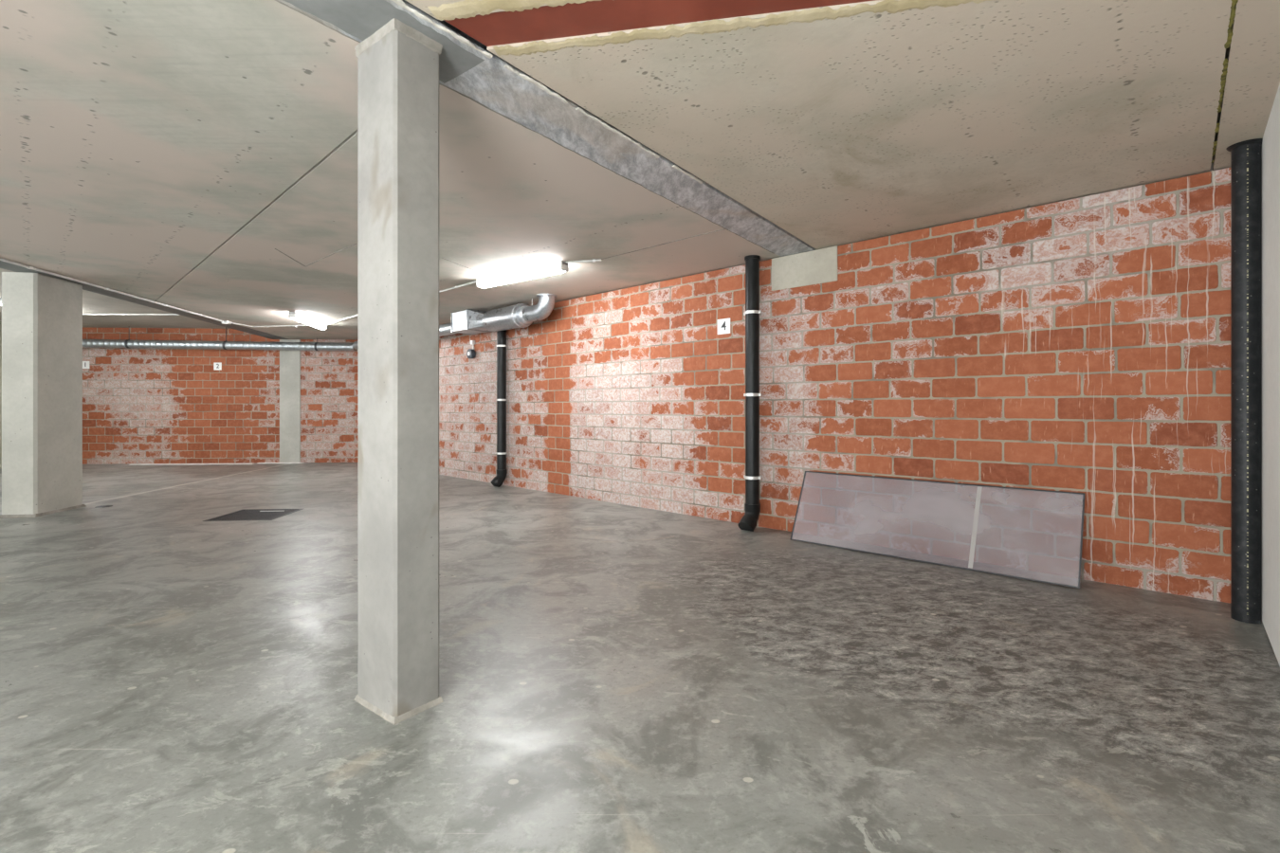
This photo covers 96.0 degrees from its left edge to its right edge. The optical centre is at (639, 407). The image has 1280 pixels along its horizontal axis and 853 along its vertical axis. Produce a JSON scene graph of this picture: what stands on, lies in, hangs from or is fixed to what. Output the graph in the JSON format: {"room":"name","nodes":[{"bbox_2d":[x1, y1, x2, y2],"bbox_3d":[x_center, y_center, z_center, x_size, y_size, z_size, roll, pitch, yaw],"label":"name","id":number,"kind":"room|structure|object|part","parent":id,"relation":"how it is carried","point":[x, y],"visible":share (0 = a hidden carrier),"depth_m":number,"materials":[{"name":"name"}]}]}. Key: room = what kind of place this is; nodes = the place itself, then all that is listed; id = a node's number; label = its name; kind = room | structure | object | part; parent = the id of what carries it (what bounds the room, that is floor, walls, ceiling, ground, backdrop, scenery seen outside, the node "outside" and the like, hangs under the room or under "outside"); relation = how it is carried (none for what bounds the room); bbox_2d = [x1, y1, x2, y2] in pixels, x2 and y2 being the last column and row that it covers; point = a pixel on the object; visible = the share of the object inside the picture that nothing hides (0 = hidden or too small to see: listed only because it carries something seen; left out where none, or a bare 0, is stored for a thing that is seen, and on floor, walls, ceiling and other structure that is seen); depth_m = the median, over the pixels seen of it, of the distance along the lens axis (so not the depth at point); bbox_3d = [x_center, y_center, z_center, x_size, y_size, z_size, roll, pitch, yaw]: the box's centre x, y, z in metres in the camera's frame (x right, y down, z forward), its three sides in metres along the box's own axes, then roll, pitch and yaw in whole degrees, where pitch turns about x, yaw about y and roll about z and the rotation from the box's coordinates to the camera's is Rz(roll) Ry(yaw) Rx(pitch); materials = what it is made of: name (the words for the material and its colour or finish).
{"room":"parking garage","nodes":[
{"label":"parking garage","id":0,"kind":"room"},
{"bbox_2d":[0,321,1,469],"bbox_3d":[-11.560,-0.230,9.075,0.120,2.660,4.200,0,0,0],"label":"wall","id":1,"kind":"structure","parent":0,"point":[0,321],"depth_m":10.37,"materials":[{"name":"grey concrete"}]},
{"bbox_2d":[0,268,231,329],"bbox_3d":[-4.036,-1.610,3.283,15.127,0.100,16.767,0,0,0],"label":"ceiling","id":2,"kind":"structure","parent":0,"point":[93,302],"depth_m":9.93,"materials":[{"name":"beige concrete"}]},
{"bbox_2d":[82,313,180,315],"bbox_3d":[-8.115,-1.549,9.606,2.330,0.024,0.031,0,0,-1],"label":"cable conduit","id":3,"kind":"object","parent":2,"relation":"attached to","point":[82,314],"visible":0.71,"depth_m":9.59,"materials":[{"name":"white plastic"}]},
{"bbox_2d":[0,260,287,339],"bbox_3d":[-5.617,-1.457,3.255,0.310,0.202,16.927,0,0,-11],"label":"steel beam","id":4,"kind":"structure","parent":2,"relation":"attached to","point":[3,265],"depth_m":7.46,"materials":[{"name":"grey metal"}]},
{"bbox_2d":[221,320,231,324],"bbox_3d":[-6.496,-1.336,9.052,0.090,0.045,0.090,0,0,0],"label":"junction box","id":5,"kind":"object","parent":4,"relation":"attached to","point":[224,321],"visible":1,"depth_m":9.02,"materials":[{"name":"white plastic"}]},
{"bbox_2d":[82,326,355,351],"bbox_3d":[-8.494,-1.334,11.170,5.758,0.451,0.173,0,0,-4],"label":"ventilation duct","id":6,"kind":"object","parent":2,"relation":"hanging from","point":[129,343],"visible":0.85,"depth_m":11.13,"materials":[{"name":"silver metal"}]},
{"bbox_2d":[443,0,875,46],"bbox_3d":[0.718,-1.464,1.860,2.867,0.184,0.189,0,0,10],"label":"steel beam","id":7,"kind":"structure","parent":2,"relation":"attached to","point":[589,17],"depth_m":2.02,"materials":[{"name":"red metal"}]},
{"bbox_2d":[427,0,601,20],"bbox_3d":[0.517,-1.359,1.770,2.500,0.003,0.102,0,0,10],"label":"trim","id":8,"kind":"structure","parent":7,"relation":"attached to","point":[466,9],"depth_m":1.95,"materials":[{"name":"beige"}]},
{"bbox_2d":[82,327,357,464],"bbox_3d":[-8.511,-0.230,11.429,5.999,2.660,0.120,0,0,-4],"label":"wall","id":9,"kind":"structure","parent":0,"point":[140,406],"depth_m":11.37,"materials":[{"name":"brick"}]},
{"bbox_2d":[82,361,89,368],"bbox_3d":[-10.792,-0.830,11.216,0.148,0.148,0.006,0,0,-4],"label":"number sign","id":10,"kind":"object","parent":9,"relation":"attached to","point":[85,364],"visible":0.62,"depth_m":11.21,"materials":[{"name":"white paper"}]},
{"bbox_2d":[213,363,221,369],"bbox_3d":[-8.335,-0.814,11.376,0.148,0.148,0.006,0,0,-4],"label":"number sign","id":11,"kind":"object","parent":9,"relation":"attached to","point":[216,366],"visible":1,"depth_m":11.37,"materials":[{"name":"white paper"}]},
{"bbox_2d":[279,339,300,462],"bbox_3d":[-6.959,-0.127,11.488,0.395,2.454,0.065,0,0,-4],"label":"concrete column","id":12,"kind":"structure","parent":9,"relation":"attached to","point":[289,360],"depth_m":11.46,"materials":[{"name":"concrete"}]},
{"bbox_2d":[0,462,1279,852],"bbox_3d":[-4.032,1.161,3.284,15.175,0.121,16.807,0,0,0],"label":"floor","id":13,"kind":"structure","parent":0,"point":[614,678],"depth_m":2.23,"materials":[{"name":"concrete"}]},
{"bbox_2d":[0,272,85,518],"bbox_3d":[-6.271,-0.127,6.068,0.337,2.454,0.663,0,0,-9],"label":"concrete column","id":14,"kind":"structure","parent":13,"relation":"on","point":[42,315],"depth_m":5.84,"materials":[{"name":"grey concrete"}]},
{"bbox_2d":[94,505,112,508],"bbox_3d":[-5.950,1.096,6.400,0.150,0.007,0.150,0,0,0],"label":"floor drain","id":15,"kind":"object","parent":13,"relation":"on","point":[100,506],"visible":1,"depth_m":6.37,"materials":[{"name":"metal"}]},
{"bbox_2d":[131,463,253,464],"bbox_3d":[-8.675,1.094,11.168,2.265,0.012,0.070,0,0,-4],"label":"strip","id":16,"kind":"object","parent":13,"relation":"on","point":[132,464],"visible":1,"depth_m":11.13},
{"bbox_2d":[202,509,302,521],"bbox_3d":[-3.940,1.112,5.918,0.638,0.038,0.638,0,0,-4],"label":"floor grate","id":17,"kind":"object","parent":13,"relation":"in","point":[245,514],"visible":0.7,"depth_m":5.90,"materials":[{"name":"metal"}]},
{"bbox_2d":[256,462,303,463],"bbox_3d":[-7.096,1.094,11.391,0.862,0.012,0.060,0,0,-4],"label":"strip","id":18,"kind":"object","parent":13,"relation":"on","point":[257,463],"visible":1,"depth_m":11.36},
{"bbox_2d":[353,18,443,725],"bbox_3d":[-0.905,-0.128,2.162,0.287,2.456,0.199,0,0,37],"label":"concrete column","id":19,"kind":"structure","parent":13,"relation":"on","point":[398,64],"depth_m":2.08,"materials":[{"name":"grey concrete"}]},
{"bbox_2d":[790,471,1085,588],"bbox_3d":[2.040,0.821,4.221,1.917,0.552,0.264,0,0,43],"label":"frame","id":20,"kind":"object","parent":13,"relation":"on","point":[1083,494],"visible":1,"depth_m":4.02,"materials":[{"name":"grey metal"}]},
{"bbox_2d":[0,0,1279,339],"bbox_3d":[-1.927,-1.450,4.038,10.422,0.180,16.662,0,0,-11],"label":"ceiling","id":21,"kind":"structure","parent":0,"point":[164,152],"depth_m":2.89,"materials":[{"name":"grey concrete"}]},
{"bbox_2d":[0,257,223,322],"bbox_3d":[-5.725,-1.349,4.752,0.036,0.024,8.646,0,0,-11],"label":"cable conduit","id":22,"kind":"object","parent":21,"relation":"attached to","point":[1,259],"visible":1,"depth_m":6.39,"materials":[{"name":"white plastic"}]},
{"bbox_2d":[231,322,310,327],"bbox_3d":[-5.848,-1.349,9.365,1.315,0.024,0.526,0,0,0],"label":"cable conduit","id":23,"kind":"object","parent":21,"relation":"attached to","point":[231,322],"visible":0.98,"depth_m":9.50,"materials":[{"name":"white plastic"}]},
{"bbox_2d":[288,311,326,329],"bbox_3d":[-5.045,-1.312,8.779,0.116,0.093,1.260,0,0,-11],"label":"ceiling lamp","id":24,"kind":"object","parent":21,"relation":"attached to","point":[295,316],"visible":1,"depth_m":8.59,"materials":[{"name":"white plastic"}]},
{"bbox_2d":[325,280,475,325],"bbox_3d":[-3.435,-1.349,7.767,4.765,0.024,0.034,0,0,44],"label":"cable conduit","id":25,"kind":"object","parent":21,"relation":"attached to","point":[475,281],"visible":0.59,"depth_m":6.61,"materials":[{"name":"white plastic"}]},
{"bbox_2d":[352,293,557,349],"bbox_3d":[-3.221,-1.189,8.975,6.005,0.340,0.372,0,0,43],"label":"ventilation duct","id":26,"kind":"object","parent":21,"relation":"hanging from","point":[468,321],"visible":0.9,"depth_m":7.51,"materials":[{"name":"metal"}]},
{"bbox_3d":[-2.408,-1.213,8.208,0.436,0.285,0.372,0,0,43],"label":"joint frame","id":27,"kind":"part","parent":26,"relation":"part of","materials":[{"name":"silver metal"}]},
{"bbox_2d":[475,260,568,288],"bbox_3d":[-1.197,-1.312,5.740,1.260,0.093,0.116,0,0,37],"label":"ceiling lamp","id":28,"kind":"object","parent":21,"relation":"attached to","point":[557,267],"visible":0.96,"depth_m":5.64,"materials":[{"name":"white plastic"}]},
{"bbox_2d":[278,0,816,256],"bbox_3d":[-2.482,-1.456,-0.018,0.315,0.200,12.998,0,0,37],"label":"steel beam","id":29,"kind":"structure","parent":21,"relation":"attached to","point":[491,84],"depth_m":2.92,"materials":[{"name":"grey metal"}]},
{"bbox_2d":[282,0,484,83],"bbox_3d":[-0.960,-1.355,1.998,0.316,0.003,0.830,0,0,37],"label":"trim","id":30,"kind":"structure","parent":29,"relation":"attached to","point":[360,19],"depth_m":2.02,"materials":[{"name":"grey concrete"}]},
{"bbox_2d":[274,0,773,253],"bbox_3d":[-0.305,-1.357,3.113,0.027,0.005,4.900,0,0,37],"label":"trim","id":31,"kind":"structure","parent":29,"relation":"attached to","point":[305,14],"depth_m":2.67,"materials":[{"name":"grey metal"}]},
{"bbox_2d":[391,0,703,183],"bbox_3d":[-0.489,-1.353,2.343,0.036,0.008,2.850,0,0,37],"label":"trim","id":32,"kind":"structure","parent":29,"relation":"attached to","point":[400,3],"depth_m":2.38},
{"bbox_2d":[566,259,601,263],"bbox_3d":[-0.522,-1.349,5.317,0.338,0.024,0.029,0,0,11],"label":"cable conduit","id":33,"kind":"object","parent":21,"relation":"attached to","point":[587,261],"visible":1,"depth_m":5.31,"materials":[{"name":"white plastic"}]},
{"bbox_2d":[493,0,990,55],"bbox_3d":[0.524,-1.359,2.013,2.180,0.003,0.086,0,0,10],"label":"trim","id":34,"kind":"structure","parent":21,"relation":"attached to","point":[711,27],"depth_m":2.05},
{"bbox_2d":[1211,0,1238,163],"bbox_3d":[2.425,-1.361,2.397,0.029,0.005,2.200,0,0,43],"label":"trim","id":35,"kind":"structure","parent":21,"relation":"attached to","point":[1227,45],"depth_m":2.29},
{"bbox_2d":[438,167,1230,603],"bbox_3d":[-1.023,-0.124,7.410,12.235,2.448,0.120,0,0,43],"label":"wall","id":36,"kind":"structure","parent":0,"point":[1082,344],"depth_m":4.27,"materials":[{"name":"red brick"}]},
{"bbox_2d":[466,340,475,358],"bbox_3d":[-2.546,-0.876,8.697,0.144,0.277,0.097,0,0,43],"label":"security camera","id":37,"kind":"object","parent":36,"relation":"attached to","point":[470,354],"visible":1,"depth_m":8.67,"materials":[{"name":"plastic"}]},
{"bbox_2d":[491,329,507,487],"bbox_3d":[-1.960,-0.131,8.045,0.178,2.457,0.240,0,0,36],"label":"drain pipe","id":38,"kind":"object","parent":36,"relation":"attached to","point":[498,481],"visible":0.89,"depth_m":8.02,"materials":[{"name":"black plastic"}]},
{"bbox_2d":[274,228,724,273],"bbox_3d":[-1.252,-1.358,5.202,4.008,0.003,1.140,0,0,8],"label":"trim","id":39,"kind":"structure","parent":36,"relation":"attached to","point":[723,228],"depth_m":5.07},
{"bbox_2d":[717,318,730,334],"bbox_3d":[0.813,-0.787,5.590,0.148,0.148,0.007,0,0,44],"label":"number sign","id":40,"kind":"object","parent":36,"relation":"attached to","point":[723,325],"visible":1,"depth_m":5.59,"materials":[{"name":"white paper"}]},
{"bbox_2d":[738,255,761,531],"bbox_3d":[1.011,-0.131,5.200,0.178,2.457,0.302,0,0,36],"label":"drain pipe","id":41,"kind":"object","parent":36,"relation":"attached to","point":[748,521],"visible":1,"depth_m":5.15,"materials":[{"name":"black plastic"}]},
{"bbox_2d":[771,245,838,291],"bbox_3d":[1.447,-1.205,5.049,0.620,0.294,0.086,0,0,43],"label":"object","id":42,"kind":"structure","parent":36,"relation":"attached to","point":[816,266],"depth_m":5.00,"materials":[{"name":"concrete"}]},
{"bbox_2d":[1261,83,1279,666],"bbox_3d":[-0.398,-0.158,-0.957,0.120,2.485,11.196,0,0,43],"label":"wall","id":43,"kind":"structure","parent":0,"point":[1270,143],"depth_m":2.64,"materials":[{"name":"grey concrete"}]},
{"bbox_2d":[1225,138,1262,623],"bbox_3d":[3.133,-0.130,2.980,0.144,2.458,0.144,0,0,0],"label":"drain pipe","id":44,"kind":"object","parent":43,"relation":"attached to","point":[1246,155],"visible":0.91,"depth_m":2.94,"materials":[{"name":"black plastic"}]}
]}

